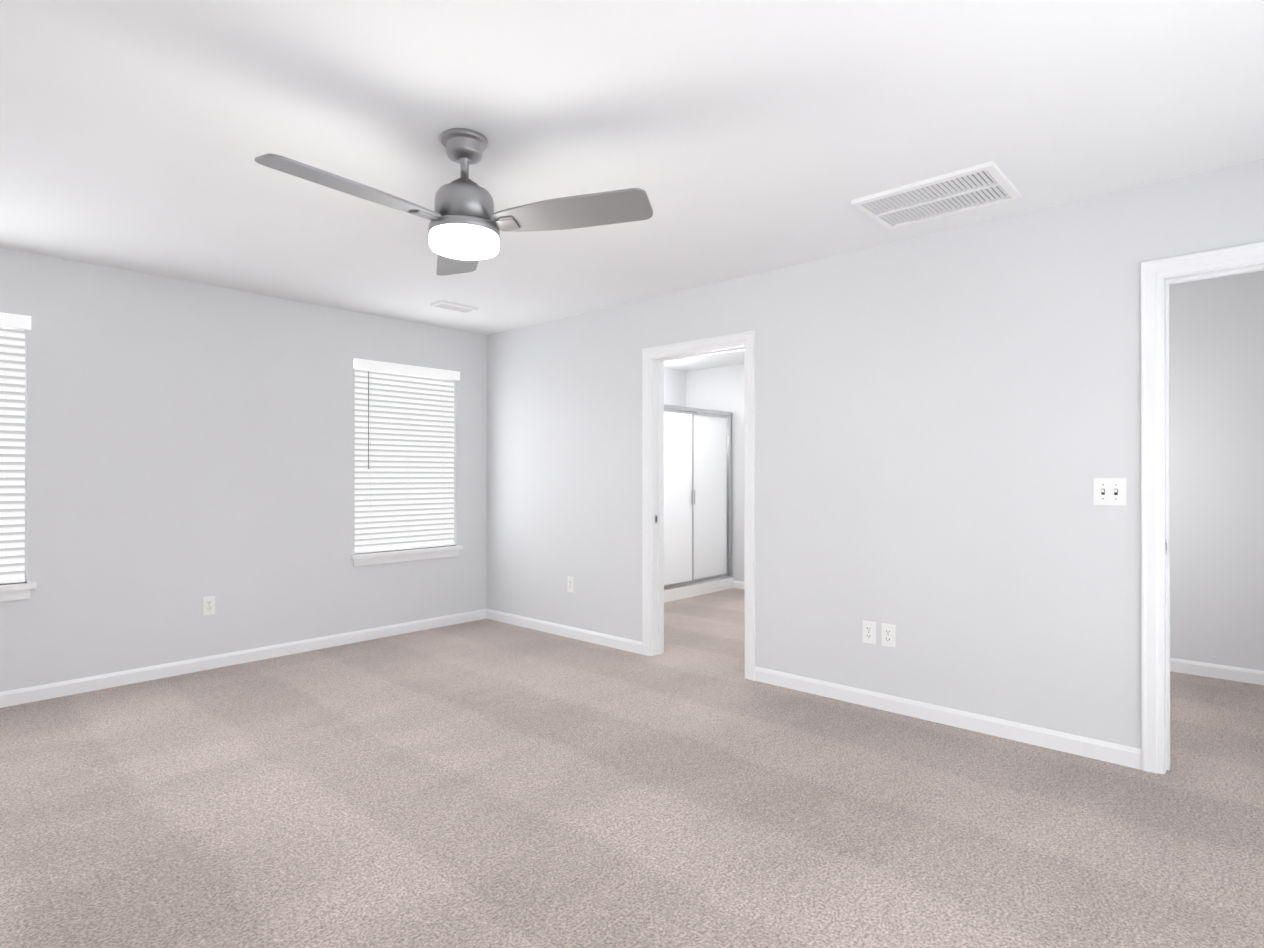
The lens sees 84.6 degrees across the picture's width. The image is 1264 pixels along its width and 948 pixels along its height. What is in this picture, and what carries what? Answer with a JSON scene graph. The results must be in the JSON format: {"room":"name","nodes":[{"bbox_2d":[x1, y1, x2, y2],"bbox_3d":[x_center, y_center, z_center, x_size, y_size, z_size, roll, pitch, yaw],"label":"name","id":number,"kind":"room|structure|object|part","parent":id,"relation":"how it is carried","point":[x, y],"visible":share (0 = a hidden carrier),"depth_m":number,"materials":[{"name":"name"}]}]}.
{"room":"empty bedroom","nodes":[
{"label":"empty bedroom","id":0,"kind":"room"},
{"bbox_2d":[0,247,685,691],"bbox_3d":[-1.802,0.021,5.527,0.150,2.450,7.650,0,0,42],"label":"wall","id":1,"kind":"structure","parent":0,"point":[188,445],"depth_m":4.39,"materials":[{"name":"grey paint"}]},
{"bbox_2d":[0,327,24,573],"bbox_3d":[-3.670,-0.124,3.529,0.063,1.430,0.880,0,0,42],"label":"window","id":2,"kind":"structure","parent":1,"relation":"in","point":[24,462],"depth_m":3.84,"materials":[{"name":"white plastic"}]},
{"bbox_2d":[0,312,30,583],"bbox_3d":[-3.601,-0.135,3.466,0.089,1.444,0.904,0,0,42],"label":"window blind","id":3,"kind":"object","parent":2,"relation":"attached to","point":[12,447],"visible":0.98,"depth_m":3.76,"materials":[{"name":"white plastic"}]},
{"bbox_2d":[0,582,36,601],"bbox_3d":[-3.600,0.633,3.464,0.130,0.085,0.950,0,0,42],"label":"trim","id":4,"kind":"structure","parent":1,"relation":"attached to","point":[15,591],"depth_m":3.72,"materials":[{"name":"white wood"}]},
{"bbox_2d":[202,596,214,615],"bbox_3d":[-2.695,0.839,4.424,0.009,0.118,0.072,0,0,42],"label":"outlet","id":5,"kind":"object","parent":1,"relation":"attached to","point":[208,605],"visible":1,"depth_m":4.42,"materials":[{"name":"white plastic"}]},
{"bbox_2d":[0,609,483,707],"bbox_3d":[-2.724,1.202,4.389,0.013,0.082,4.370,0,0,42],"label":"baseboard","id":6,"kind":"structure","parent":1,"relation":"attached to","point":[98,682],"depth_m":4.44,"materials":[{"name":"white wood"}]},
{"bbox_2d":[356,369,450,380],"bbox_3d":[-1.841,-0.119,5.542,0.063,1.430,0.880,0,0,42],"label":"window","id":7,"kind":"structure","parent":1,"relation":"in","point":[401,374],"depth_m":5.52,"materials":[{"name":"white plastic"}]},
{"bbox_2d":[353,358,459,553],"bbox_3d":[-1.772,-0.130,5.480,0.089,1.444,0.904,0,0,42],"label":"window blind","id":8,"kind":"object","parent":1,"relation":"attached to","point":[404,461],"visible":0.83,"depth_m":5.47,"materials":[{"name":"white plastic"}]},
{"bbox_2d":[350,545,462,565],"bbox_3d":[-1.772,0.639,5.478,0.130,0.085,0.950,0,0,42],"label":"trim","id":9,"kind":"structure","parent":1,"relation":"attached to","point":[369,558],"depth_m":5.41,"materials":[{"name":"white wood"}]},
{"bbox_2d":[0,588,1263,947],"bbox_3d":[0.381,1.291,3.540,6.350,0.100,7.650,0,0,42],"label":"floor","id":10,"kind":"structure","parent":0,"point":[484,784],"depth_m":2.53,"materials":[{"name":"carpet"}]},
{"bbox_2d":[664,404,733,602],"bbox_3d":[0.354,0.201,7.282,0.658,2.100,1.539,0,0,42],"label":"shower enclosure","id":11,"kind":"object","parent":10,"relation":"on","point":[697,503],"visible":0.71,"depth_m":7.22,"materials":[{"name":"silver metal"}]},
{"bbox_2d":[0,0,1263,370],"bbox_3d":[0.381,-1.259,3.547,6.350,0.100,7.650,0,0,42],"label":"ceiling","id":12,"kind":"structure","parent":0,"point":[736,138],"depth_m":2.41,"materials":[{"name":"white paint"}]},
{"bbox_2d":[430,300,477,313],"bbox_3d":[-1.273,-1.195,4.975,0.140,0.018,0.300,0,0,42],"label":"ceiling vent","id":13,"kind":"object","parent":12,"relation":"in","point":[446,305],"visible":1,"depth_m":4.96,"materials":[{"name":"white metal"}]},
{"bbox_2d":[255,128,652,275],"bbox_3d":[-0.688,-1.006,2.412,1.277,0.410,1.113,0,0,42],"label":"ceiling fan","id":14,"kind":"object","parent":12,"relation":"hanging from","point":[462,227],"depth_m":2.41,"materials":[{"name":"silver metal"}]},
{"bbox_3d":[-0.874,-0.910,2.227,0.178,0.059,0.591,0,0,42],"label":"fan blade","id":15,"kind":"part","parent":14,"relation":"part of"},
{"bbox_3d":[-0.715,-0.908,2.885,0.178,0.059,0.591,0,0,-18],"label":"fan blade","id":16,"kind":"part","parent":14,"relation":"part of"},
{"bbox_3d":[-0.605,-0.832,2.510,0.246,0.061,0.246,0,0,42],"label":"lamp shade","id":17,"kind":"part","parent":14,"relation":"part of","materials":[{"name":"white glass"}]},
{"bbox_3d":[-0.226,-0.909,2.419,0.591,0.059,0.178,0,0,12],"label":"fan blade","id":18,"kind":"part","parent":14,"relation":"part of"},
{"bbox_2d":[851,161,1020,229],"bbox_3d":[1.325,-1.200,3.034,0.575,0.018,0.430,0,0,42],"label":"ceiling vent","id":19,"kind":"object","parent":12,"relation":"in","point":[986,184],"visible":1,"depth_m":3.01,"materials":[{"name":"white metal"}]},
{"bbox_2d":[686,364,744,581],"bbox_3d":[1.740,0.025,7.173,2.880,2.450,0.150,0,0,42],"label":"wall","id":20,"kind":"structure","parent":0,"point":[719,388],"depth_m":7.64,"materials":[{"name":"grey paint"}]},
{"bbox_2d":[733,581,744,589],"bbox_3d":[1.918,1.209,6.898,2.170,0.082,0.013,0,0,42],"label":"baseboard","id":21,"kind":"structure","parent":20,"relation":"attached to","point":[736,584],"depth_m":7.57,"materials":[{"name":"white wood"}]},
{"bbox_2d":[487,159,1263,748],"bbox_3d":[0.965,0.018,4.074,5.900,2.450,0.120,0,0,42],"label":"wall","id":22,"kind":"structure","parent":0,"point":[947,427],"depth_m":3.54,"materials":[{"name":"grey paint"}]},
{"bbox_2d":[484,609,641,653],"bbox_3d":[-0.586,1.205,5.389,1.793,0.082,0.013,0,0,42],"label":"baseboard","id":23,"kind":"structure","parent":22,"relation":"attached to","point":[620,643],"depth_m":5.30,"materials":[{"name":"white wood"}]},
{"bbox_2d":[567,576,573,592],"bbox_3d":[-0.468,0.841,5.287,0.072,0.118,0.009,0,0,42],"label":"outlet","id":24,"kind":"object","parent":22,"relation":"attached to","point":[570,584],"visible":1,"depth_m":5.28,"materials":[{"name":"white plastic"}]},
{"bbox_2d":[642,331,754,680],"bbox_3d":[0.454,0.190,4.538,0.894,2.107,0.161,0,0,42],"label":"trim","id":25,"kind":"structure","parent":22,"relation":"attached to","point":[654,359],"depth_m":4.74,"materials":[{"name":"white wood"}]},
{"bbox_2d":[863,620,875,644],"bbox_3d":[1.266,0.847,3.711,0.072,0.118,0.009,0,0,42],"label":"outlet","id":26,"kind":"object","parent":22,"relation":"attached to","point":[869,632],"visible":1,"depth_m":3.71,"materials":[{"name":"white plastic"}]},
{"bbox_2d":[882,623,894,647],"bbox_3d":[1.343,0.847,3.641,0.072,0.118,0.009,0,0,42],"label":"outlet","id":27,"kind":"object","parent":22,"relation":"attached to","point":[888,635],"visible":1,"depth_m":3.64,"materials":[{"name":"white plastic"}]},
{"bbox_2d":[754,666,1141,769],"bbox_3d":[1.439,1.200,3.550,1.891,0.082,0.013,0,0,42],"label":"baseboard","id":28,"kind":"structure","parent":22,"relation":"attached to","point":[1123,755],"depth_m":3.38,"materials":[{"name":"white wood"}]},
{"bbox_2d":[1093,478,1125,505],"bbox_3d":[2.055,0.077,2.990,0.118,0.118,0.018,0,0,42],"label":"switch plate","id":29,"kind":"object","parent":22,"relation":"attached to","point":[1110,491],"visible":1,"depth_m":2.99,"materials":[{"name":"white plastic"}]},
{"bbox_2d":[1141,242,1263,774],"bbox_3d":[2.569,0.175,2.616,1.039,2.127,0.161,0,0,42],"label":"trim","id":30,"kind":"structure","parent":22,"relation":"attached to","point":[1159,277],"depth_m":2.88,"materials":[{"name":"white wood"}]},
{"bbox_2d":[1170,271,1263,670],"bbox_3d":[3.373,0.019,4.494,2.900,2.450,0.120,0,0,42],"label":"wall","id":31,"kind":"structure","parent":0,"point":[1217,470],"depth_m":4.23,"materials":[{"name":"grey paint"}]},
{"bbox_2d":[1170,658,1263,684],"bbox_3d":[3.328,1.203,4.442,2.900,0.082,0.013,0,0,42],"label":"baseboard","id":32,"kind":"structure","parent":31,"relation":"attached to","point":[1231,673],"depth_m":4.22,"materials":[{"name":"white wood"}]}
]}

